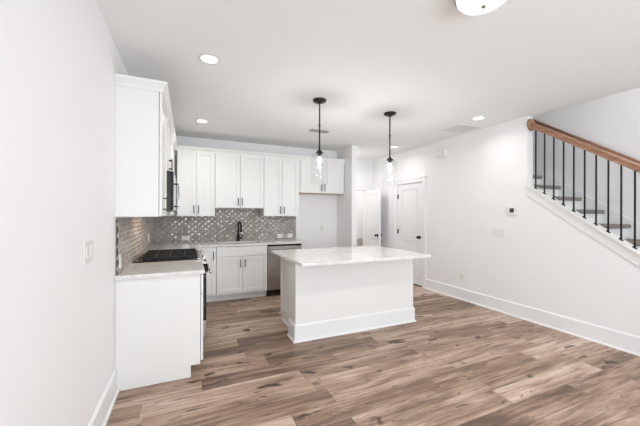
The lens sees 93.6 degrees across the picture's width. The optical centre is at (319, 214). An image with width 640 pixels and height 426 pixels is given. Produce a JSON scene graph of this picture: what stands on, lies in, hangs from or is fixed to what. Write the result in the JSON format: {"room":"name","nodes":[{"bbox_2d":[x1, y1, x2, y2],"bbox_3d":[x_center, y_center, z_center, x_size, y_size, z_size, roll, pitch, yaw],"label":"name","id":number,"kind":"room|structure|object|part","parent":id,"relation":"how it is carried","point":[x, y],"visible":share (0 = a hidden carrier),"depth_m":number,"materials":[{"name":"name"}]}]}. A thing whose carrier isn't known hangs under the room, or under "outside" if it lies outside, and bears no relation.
{"room":"kitchen","nodes":[
{"label":"kitchen","id":0,"kind":"room"},
{"bbox_2d":[0,0,140,425],"bbox_3d":[-1.134,0.041,1.149,0.108,2.712,8.416,0,0,-24],"label":"wall","id":1,"kind":"structure","parent":0,"point":[60,60],"depth_m":1.30,"materials":[{"name":"white paint"}]},
{"bbox_2d":[83,240,92,264],"bbox_3d":[-1.318,0.214,1.715,0.010,0.125,0.165,0,0,-24],"label":"wall switch","id":2,"kind":"object","parent":1,"relation":"attached to","point":[88,245],"visible":1,"depth_m":1.69,"materials":[{"name":"white plastic"}]},
{"bbox_2d":[88,368,118,425],"bbox_3d":[-0.507,1.305,-0.114,0.030,0.188,5.397,0,0,-24],"label":"baseboard","id":3,"kind":"structure","parent":1,"relation":"attached to","point":[100,417],"depth_m":2.05,"materials":[{"name":"white paint"}]},
{"bbox_2d":[116,217,153,274],"bbox_3d":[-2.163,0.257,3.648,0.015,0.442,2.799,0,0,-24],"label":"tile backsplash","id":4,"kind":"structure","parent":1,"relation":"attached to","point":[131,233],"depth_m":2.99,"materials":[{"name":"grey tile"}]},
{"bbox_2d":[119,253,121,268],"bbox_3d":[-1.628,0.384,2.453,0.010,0.115,0.085,0,0,-24],"label":"wall outlet","id":5,"kind":"object","parent":4,"relation":"attached to","point":[120,255],"visible":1,"depth_m":2.44,"materials":[{"name":"white plastic"}]},
{"bbox_2d":[115,86,167,216],"bbox_3d":[-1.566,-0.505,2.716,0.359,1.049,0.631,0,0,-24],"label":"upper cabinet","id":6,"kind":"object","parent":1,"relation":"attached to","point":[141,115],"visible":0.93,"depth_m":2.42,"materials":[{"name":"white paint"}]},
{"bbox_3d":[-1.443,-0.504,2.769,0.019,1.037,0.621,0,0,-24],"label":"door","id":7,"kind":"part","parent":6,"relation":"part of","materials":[{"name":"white paint"}]},
{"bbox_3d":[-1.349,-0.090,2.621,0.036,0.130,0.012,0,0,-24],"label":"handle","id":8,"kind":"part","parent":6,"relation":"part of","materials":[{"name":"grey metal"}]},
{"bbox_2d":[115,74,344,163],"bbox_3d":[-0.554,-1.046,4.159,3.370,0.078,2.536,0,0,-24],"label":"trim","id":9,"kind":"structure","parent":6,"relation":"attached to","point":[120,80],"depth_m":3.97,"materials":[{"name":"white paint"}]},
{"bbox_2d":[167,118,172,170],"bbox_3d":[-1.846,-0.740,3.355,0.359,0.580,0.760,0,0,-24],"label":"upper cabinet","id":10,"kind":"object","parent":1,"relation":"attached to","point":[169,160],"visible":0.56,"depth_m":3.38,"materials":[{"name":"white paint"}]},
{"bbox_3d":[-1.647,-0.739,3.236,0.019,0.568,0.373,0,0,-24],"label":"door","id":11,"kind":"part","parent":10,"relation":"part of","materials":[{"name":"white paint"}]},
{"bbox_3d":[-1.799,-0.740,3.583,0.019,0.568,0.373,0,0,-24],"label":"door","id":12,"kind":"part","parent":10,"relation":"part of","materials":[{"name":"white paint"}]},
{"bbox_2d":[167,171,179,211],"bbox_3d":[-1.807,-0.238,3.374,0.415,0.416,0.757,0,0,-24],"label":"microwave","id":13,"kind":"object","parent":10,"relation":"attached to","point":[171,179],"visible":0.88,"depth_m":3.09,"materials":[{"name":"black metal"}]},
{"bbox_3d":[-1.633,-0.240,3.348,0.025,0.402,0.565,0,0,-24],"label":"door","id":14,"kind":"part","parent":13,"relation":"part of","materials":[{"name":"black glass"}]},
{"bbox_3d":[-1.700,-0.225,3.586,0.048,0.290,0.019,0,0,-24],"label":"handle","id":15,"kind":"part","parent":13,"relation":"part of","materials":[{"name":"silver metal"}]},
{"bbox_2d":[166,136,175,215],"bbox_3d":[-2.282,-0.507,4.346,0.359,1.049,1.400,0,0,-24],"label":"upper cabinet","id":16,"kind":"object","parent":1,"relation":"attached to","point":[172,146],"visible":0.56,"depth_m":4.18,"materials":[{"name":"white paint"}]},
{"bbox_3d":[-1.986,-0.506,4.005,0.019,1.037,0.531,0,0,-24],"label":"door","id":17,"kind":"part","parent":16,"relation":"part of","materials":[{"name":"white paint"}]},
{"bbox_2d":[170,136,336,248],"bbox_3d":[-1.216,0.041,5.663,3.372,2.712,0.115,0,0,-24],"label":"wall","id":18,"kind":"structure","parent":0,"point":[315,210],"depth_m":6.03,"materials":[{"name":"white paint"}]},
{"bbox_2d":[177,150,214,215],"bbox_3d":[-2.069,-0.499,5.020,0.570,1.064,0.375,0,0,-24],"label":"upper cabinet","id":19,"kind":"object","parent":18,"relation":"attached to","point":[195,170],"visible":1,"depth_m":4.88,"materials":[{"name":"white paint"}]},
{"bbox_3d":[-2.142,-0.499,4.832,0.278,1.052,0.019,0,0,-24],"label":"door","id":20,"kind":"part","parent":19,"relation":"part of","materials":[{"name":"white paint"}]},
{"bbox_3d":[-1.882,-0.498,4.947,0.278,1.052,0.019,0,0,-24],"label":"door","id":21,"kind":"part","parent":19,"relation":"part of","materials":[{"name":"white paint"}]},
{"bbox_2d":[154,208,295,242],"bbox_3d":[-1.601,0.190,5.421,2.460,0.580,0.015,0,0,-24],"label":"tile backsplash","id":22,"kind":"structure","parent":18,"relation":"attached to","point":[223,226],"depth_m":5.37,"materials":[{"name":"grey tile"}]},
{"bbox_2d":[215,153,263,208],"bbox_3d":[-1.431,-0.566,5.300,0.820,0.925,0.375,0,0,-24],"label":"upper cabinet","id":23,"kind":"object","parent":18,"relation":"attached to","point":[239,180],"visible":1,"depth_m":5.16,"materials":[{"name":"white paint"}]},
{"bbox_3d":[-1.561,-0.567,5.088,0.403,0.913,0.019,0,0,-24],"label":"door","id":24,"kind":"part","parent":23,"relation":"part of","materials":[{"name":"white paint"}]},
{"bbox_3d":[-1.187,-0.566,5.252,0.403,0.913,0.019,0,0,-24],"label":"door","id":25,"kind":"part","parent":23,"relation":"part of","materials":[{"name":"white paint"}]},
{"bbox_2d":[260,157,298,215],"bbox_3d":[-0.748,-0.495,5.600,0.668,1.064,0.375,0,0,-24],"label":"upper cabinet","id":26,"kind":"object","parent":18,"relation":"attached to","point":[281,176],"visible":1,"depth_m":5.46,"materials":[{"name":"white paint"}]},
{"bbox_3d":[-0.844,-0.495,5.403,0.326,1.052,0.019,0,0,-24],"label":"door","id":27,"kind":"part","parent":26,"relation":"part of","materials":[{"name":"white paint"}]},
{"bbox_3d":[-0.543,-0.494,5.535,0.319,1.052,0.019,0,0,-24],"label":"door","id":28,"kind":"part","parent":26,"relation":"part of","materials":[{"name":"white paint"}]},
{"bbox_2d":[299,160,343,194],"bbox_3d":[-0.007,-0.713,5.925,0.946,0.625,0.375,0,0,-24],"label":"upper cabinet","id":29,"kind":"object","parent":18,"relation":"attached to","point":[323,178],"visible":0.95,"depth_m":5.78,"materials":[{"name":"white paint"}]},
{"bbox_3d":[-0.158,-0.713,5.704,0.451,0.613,0.019,0,0,-24],"label":"door","id":30,"kind":"part","parent":29,"relation":"part of","materials":[{"name":"white paint"}]},
{"bbox_3d":[0.260,-0.712,5.888,0.455,0.613,0.019,0,0,-24],"label":"door","id":31,"kind":"part","parent":29,"relation":"part of","materials":[{"name":"white paint"}]},
{"bbox_2d":[337,145,356,246],"bbox_3d":[0.389,0.045,6.345,0.115,2.712,1.325,0,0,-24],"label":"wall","id":32,"kind":"structure","parent":0,"point":[346,202],"depth_m":5.83,"materials":[{"name":"white paint"}]},
{"bbox_2d":[357,191,362,237],"bbox_3d":[0.829,0.046,8.045,2.290,2.712,1.435,0,0,-24],"label":"wall","id":33,"kind":"structure","parent":0,"point":[359,193],"depth_m":8.88,"materials":[{"name":"white paint"}]},
{"bbox_2d":[357,238,362,245],"bbox_3d":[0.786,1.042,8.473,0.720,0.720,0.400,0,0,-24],"label":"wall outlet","id":34,"kind":"object","parent":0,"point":[359,240],"visible":0.11,"depth_m":8.41,"materials":[{"name":"grey plastic"}]},
{"bbox_2d":[357,159,372,189],"bbox_3d":[0.728,0.046,7.155,1.159,2.712,0.115,0,0,-24],"label":"wall","id":35,"kind":"structure","parent":0,"point":[364,167],"depth_m":7.25,"materials":[{"name":"white paint"}]},
{"bbox_2d":[357,186,381,245],"bbox_3d":[0.919,0.372,6.900,0.764,2.060,0.735,0,0,-24],"label":"door","id":36,"kind":"structure","parent":35,"relation":"in","point":[372,234],"depth_m":6.97,"materials":[{"name":"white paint"}]},
{"bbox_3d":[1.217,0.411,6.957,0.038,1.955,0.600,0,0,-24],"label":"panel","id":37,"kind":"part","parent":36,"relation":"part of","materials":[{"name":"white paint"}]},
{"bbox_2d":[96,0,639,160],"bbox_3d":[1.053,-1.434,3.219,5.770,0.250,10.450,0,0,-24],"label":"ceiling","id":38,"kind":"structure","parent":0,"point":[433,64],"depth_m":2.57,"materials":[{"name":"white paint"}]},
{"bbox_2d":[195,119,208,122],"bbox_3d":[-1.668,-1.313,4.247,0.184,0.006,0.184,0,0,-24],"label":"recessed light","id":39,"kind":"object","parent":38,"relation":"in","point":[196,120],"visible":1,"depth_m":4.25,"materials":[{"name":"white plastic"}]},
{"bbox_2d":[198,53,220,64],"bbox_3d":[-0.937,-1.311,2.546,0.184,0.006,0.184,0,0,-24],"label":"recessed light","id":40,"kind":"object","parent":38,"relation":"in","point":[207,58],"visible":1,"depth_m":2.53,"materials":[{"name":"white plastic"}]},
{"bbox_2d":[313,97,325,162],"bbox_3d":[-0.005,-0.826,3.454,0.186,0.972,0.186,0,0,-24],"label":"pendant lamp","id":41,"kind":"object","parent":38,"relation":"hanging from","point":[319,100],"visible":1,"depth_m":3.44,"materials":[{"name":"brown metal"}]},
{"bbox_2d":[316,149,322,155],"bbox_3d":[-0.006,-0.706,3.454,0.088,0.079,0.088,0,0,-24],"label":"socket","id":42,"kind":"object","parent":41,"relation":"attached to","point":[319,152],"depth_m":3.43,"materials":[{"name":"black metal"}]},
{"bbox_3d":[-0.005,-1.004,3.454,0.025,0.535,0.025,0,0,-24],"label":"rod","id":43,"kind":"part","parent":41,"relation":"part of","materials":[{"name":"brown metal"}]},
{"bbox_2d":[309,129,329,132],"bbox_3d":[-0.011,-1.307,4.734,0.300,0.010,0.120,0,0,-24],"label":"ceiling vent","id":44,"kind":"object","parent":38,"relation":"in","point":[311,130],"visible":0.91,"depth_m":4.73,"materials":[{"name":"white metal"}]},
{"bbox_2d":[384,111,395,168],"bbox_3d":[0.906,-0.823,3.898,0.186,0.972,0.186,0,0,-24],"label":"pendant lamp","id":45,"kind":"object","parent":38,"relation":"hanging from","point":[389,114],"visible":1,"depth_m":3.89,"materials":[{"name":"black metal"}]},
{"bbox_3d":[0.906,-1.002,3.898,0.025,0.535,0.025,0,0,-24],"label":"rod","id":46,"kind":"part","parent":45,"relation":"part of","materials":[{"name":"brown metal"}]},
{"bbox_2d":[440,123,480,132],"bbox_3d":[2.136,-1.301,4.569,0.460,0.010,0.350,0,0,-24],"label":"ceiling vent","id":47,"kind":"object","parent":38,"relation":"in","point":[458,128],"visible":1,"depth_m":4.55,"materials":[{"name":"white plastic"}]},
{"bbox_2d":[471,116,485,119],"bbox_3d":[2.153,-1.303,4.082,0.184,0.006,0.184,0,0,-24],"label":"recessed light","id":48,"kind":"object","parent":38,"relation":"in","point":[476,117],"visible":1,"depth_m":4.09,"materials":[{"name":"white plastic"}]},
{"bbox_2d":[454,0,505,14],"bbox_3d":[0.942,-1.246,1.729,0.310,0.126,0.310,0,0,-24],"label":"flush light","id":49,"kind":"object","parent":38,"relation":"attached to","point":[469,7],"visible":1,"depth_m":1.75,"materials":[{"name":"white glass"}]},
{"bbox_2d":[106,284,639,425],"bbox_3d":[1.045,1.443,3.219,5.770,0.080,10.450,0,0,-24],"label":"floor","id":50,"kind":"structure","parent":0,"point":[460,363],"depth_m":2.59,"materials":[{"name":"wood"}]},
{"bbox_2d":[115,274,205,390],"bbox_3d":[-1.422,0.955,2.782,0.679,0.883,0.632,0,0,-24],"label":"base cabinet","id":51,"kind":"object","parent":50,"relation":"on","point":[159,320],"visible":0.9,"depth_m":2.47,"materials":[{"name":"white paint"}]},
{"bbox_2d":[114,260,204,279],"bbox_3d":[-1.426,0.497,2.763,0.656,0.030,0.661,0,0,-24],"label":"countertop","id":52,"kind":"structure","parent":51,"relation":"on","point":[186,267],"depth_m":2.62,"materials":[{"name":"stone"}]},
{"bbox_3d":[-1.152,0.608,2.900,0.019,0.166,0.626,0,0,-24],"label":"drawer","id":53,"kind":"part","parent":51,"relation":"part of","materials":[{"name":"white paint"}]},
{"bbox_3d":[-1.153,0.982,2.900,0.019,0.570,0.626,0,0,-24],"label":"door","id":54,"kind":"part","parent":51,"relation":"part of","materials":[{"name":"white paint"}]},
{"bbox_2d":[133,248,212,337],"bbox_3d":[-1.650,0.917,3.447,0.740,0.957,0.768,0,0,-24],"label":"gas range","id":55,"kind":"object","parent":50,"relation":"on","point":[164,255],"visible":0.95,"depth_m":3.22,"materials":[{"name":"black metal"}]},
{"bbox_2d":[133,252,198,262],"bbox_3d":[-1.708,0.476,3.421,0.610,0.010,0.768,0,0,-24],"label":"cooktop","id":56,"kind":"object","parent":55,"relation":"in","point":[188,257],"depth_m":3.18,"materials":[{"name":"black metal"}]},
{"bbox_3d":[-1.408,0.496,3.553,0.107,0.065,0.764,0,0,-24],"label":"control panel","id":57,"kind":"part","parent":55,"relation":"part of","materials":[{"name":"silver metal"}]},
{"bbox_3d":[-1.391,0.885,3.561,0.044,0.502,0.756,0,0,-24],"label":"oven door","id":58,"kind":"part","parent":55,"relation":"part of","materials":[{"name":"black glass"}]},
{"bbox_3d":[-1.394,1.233,3.560,0.039,0.177,0.756,0,0,-24],"label":"drawer","id":59,"kind":"part","parent":55,"relation":"part of","materials":[{"name":"silver metal"}]},
{"bbox_3d":[-1.341,0.661,3.583,0.066,0.024,0.664,0,0,-24],"label":"handle","id":60,"kind":"part","parent":55,"relation":"part of","materials":[{"name":"silver metal"}]},
{"bbox_2d":[198,247,215,301],"bbox_3d":[-1.891,0.953,4.937,0.303,0.883,0.666,0,0,-24],"label":"base cabinet","id":61,"kind":"object","parent":50,"relation":"on","point":[210,252],"visible":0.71,"depth_m":4.71,"materials":[{"name":"white paint"}]},
{"bbox_2d":[216,242,266,300],"bbox_3d":[-1.377,0.955,5.163,0.815,0.883,0.666,0,0,-24],"label":"base cabinet","id":62,"kind":"object","parent":50,"relation":"on","point":[241,271],"visible":0.98,"depth_m":4.89,"materials":[{"name":"white paint"}]},
{"bbox_3d":[-1.447,0.975,4.819,0.401,0.582,0.019,0,0,-24],"label":"door","id":63,"kind":"part","parent":62,"relation":"part of","materials":[{"name":"white paint"}]},
{"bbox_3d":[-1.260,0.602,4.900,0.807,0.154,0.019,0,0,-24],"label":"drawer","id":64,"kind":"part","parent":62,"relation":"part of","materials":[{"name":"white paint"}]},
{"bbox_3d":[-1.076,0.976,4.982,0.402,0.582,0.019,0,0,-24],"label":"door","id":65,"kind":"part","parent":62,"relation":"part of","materials":[{"name":"white paint"}]},
{"bbox_2d":[267,243,300,295],"bbox_3d":[-0.714,0.959,5.431,0.597,0.878,0.655,0,0,-24],"label":"dishwasher","id":66,"kind":"object","parent":50,"relation":"on","point":[273,261],"visible":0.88,"depth_m":5.11,"materials":[{"name":"silver metal"}]},
{"bbox_3d":[-0.592,0.590,5.154,0.515,0.027,0.051,0,0,-24],"label":"handle","id":67,"kind":"part","parent":66,"relation":"part of","materials":[{"name":"silver metal"}]},
{"bbox_2d":[301,243,305,248],"bbox_3d":[-0.413,0.957,5.609,0.080,0.883,0.630,0,0,-24],"label":"end panel","id":68,"kind":"object","parent":50,"relation":"on","point":[303,245],"visible":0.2,"depth_m":5.32,"materials":[{"name":"white paint"}]},
{"bbox_2d":[281,257,415,342],"bbox_3d":[0.311,0.959,3.991,1.684,0.883,0.886,0,0,-24],"label":"kitchen island","id":69,"kind":"object","parent":50,"relation":"on","point":[320,301],"visible":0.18,"depth_m":3.57,"materials":[{"name":"white paint"}]},
{"bbox_3d":[-0.409,0.957,3.778,0.016,0.883,0.585,0,0,-24],"label":"panel","id":70,"kind":"part","parent":69,"relation":"part of","materials":[{"name":"white paint"}]},
{"bbox_2d":[271,245,430,266],"bbox_3d":[0.340,0.502,3.821,1.658,0.030,1.187,0,0,-24],"label":"island countertop","id":71,"kind":"structure","parent":69,"relation":"on","point":[353,254],"depth_m":3.58,"materials":[{"name":"stone"}]},
{"bbox_3d":[0.439,1.307,3.698,1.684,0.188,0.245,0,0,-24],"label":"baseboard","id":72,"kind":"part","parent":69,"relation":"part of","materials":[{"name":"white paint"}]},
{"bbox_2d":[533,167,639,248],"bbox_3d":[3.338,-0.128,3.940,0.798,3.073,4.330,0,0,-24],"label":"staircase","id":73,"kind":"structure","parent":50,"relation":"on","point":[614,216],"depth_m":3.98,"materials":[{"name":"white wood"}]},
{"bbox_3d":[-2.140,0.953,4.416,0.679,0.883,1.400,0,0,-24],"label":"base cabinet","id":74,"kind":"object","parent":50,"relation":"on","visible":0},
{"bbox_2d":[141,239,306,254],"bbox_3d":[-1.328,0.497,4.777,2.456,0.030,1.405,0,0,-24],"label":"countertop","id":75,"kind":"structure","parent":74,"relation":"on","point":[181,245],"depth_m":4.92,"materials":[{"name":"stone"}]},
{"bbox_2d":[237,221,242,240],"bbox_3d":[-1.416,0.304,5.329,0.102,0.356,0.160,0,0,-24],"label":"faucet","id":76,"kind":"object","parent":75,"relation":"on","point":[239,222],"visible":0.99,"depth_m":5.34,"materials":[{"name":"black metal"}]},
{"bbox_2d":[373,116,639,336],"bbox_3d":[2.545,0.051,4.603,0.115,2.712,6.248,0,0,-24],"label":"wall","id":77,"kind":"structure","parent":0,"point":[542,261],"depth_m":4.26,"materials":[{"name":"white paint"}]},
{"bbox_2d":[394,176,425,287],"bbox_3d":[1.842,0.342,6.123,0.178,2.126,0.942,0,0,-24],"label":"door","id":78,"kind":"structure","parent":77,"relation":"in","point":[409,194],"depth_m":6.03,"materials":[{"name":"white paint"}]},
{"bbox_3d":[1.841,0.387,6.123,0.040,2.004,0.730,0,0,-24],"label":"panel","id":79,"kind":"part","parent":78,"relation":"part of","materials":[{"name":"white paint"}]},
{"bbox_2d":[436,148,446,157],"bbox_3d":[2.144,-1.079,5.309,0.056,0.130,0.210,0,0,-24],"label":"door chime","id":80,"kind":"object","parent":77,"relation":"attached to","point":[442,152],"visible":1,"depth_m":5.27,"materials":[{"name":"white plastic"}]},
{"bbox_2d":[492,228,503,236],"bbox_3d":[2.581,0.267,4.364,0.010,0.115,0.190,0,0,-24],"label":"wall switch","id":81,"kind":"object","parent":77,"relation":"attached to","point":[495,232],"visible":1,"depth_m":4.35,"materials":[{"name":"white plastic"}]},
{"bbox_2d":[507,207,517,214],"bbox_3d":[2.664,-0.045,4.157,0.025,0.116,0.150,0,0,-24],"label":"thermostat","id":82,"kind":"object","parent":77,"relation":"attached to","point":[510,210],"visible":1,"depth_m":4.14,"materials":[{"name":"white plastic"}]},
{"bbox_2d":[425,279,639,355],"bbox_3d":[2.801,1.314,3.832,0.030,0.188,4.028,0,0,-24],"label":"baseboard","id":83,"kind":"structure","parent":77,"relation":"attached to","point":[629,343],"depth_m":3.73,"materials":[{"name":"white paint"}]},
{"bbox_2d":[526,185,639,266],"bbox_3d":[3.247,0.480,2.990,0.165,1.730,2.228,0,0,-24],"label":"trim","id":84,"kind":"structure","parent":77,"relation":"attached to","point":[611,240],"depth_m":3.39,"materials":[{"name":"white paint"}]},
{"bbox_2d":[527,118,639,249],"bbox_3d":[3.280,-0.076,2.936,0.164,2.395,2.348,0,0,-24],"label":"stair railing","id":85,"kind":"object","parent":84,"relation":"on","point":[531,125],"visible":1,"depth_m":3.46,"materials":[{"name":"brown wood"}]},
{"bbox_3d":[3.282,-0.385,2.935,0.064,1.707,2.346,0,0,-24],"label":"handrail","id":86,"kind":"part","parent":85,"relation":"part of","materials":[{"name":"brown wood"}]},
{"bbox_2d":[533,87,639,238],"bbox_3d":[3.917,-1.239,3.748,0.100,5.300,8.915,0,0,-24],"label":"wall","id":87,"kind":"structure","parent":0,"point":[612,122],"depth_m":4.00,"materials":[{"name":"white paint"}]},
{"bbox_2d":[533,119,639,163],"bbox_3d":[3.846,-0.634,3.655,0.098,2.289,3.234,0,0,-24],"label":"wall handrail","id":88,"kind":"object","parent":87,"relation":"attached to","point":[536,121],"visible":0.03,"depth_m":4.06,"materials":[{"name":"brown wood"}]}
]}

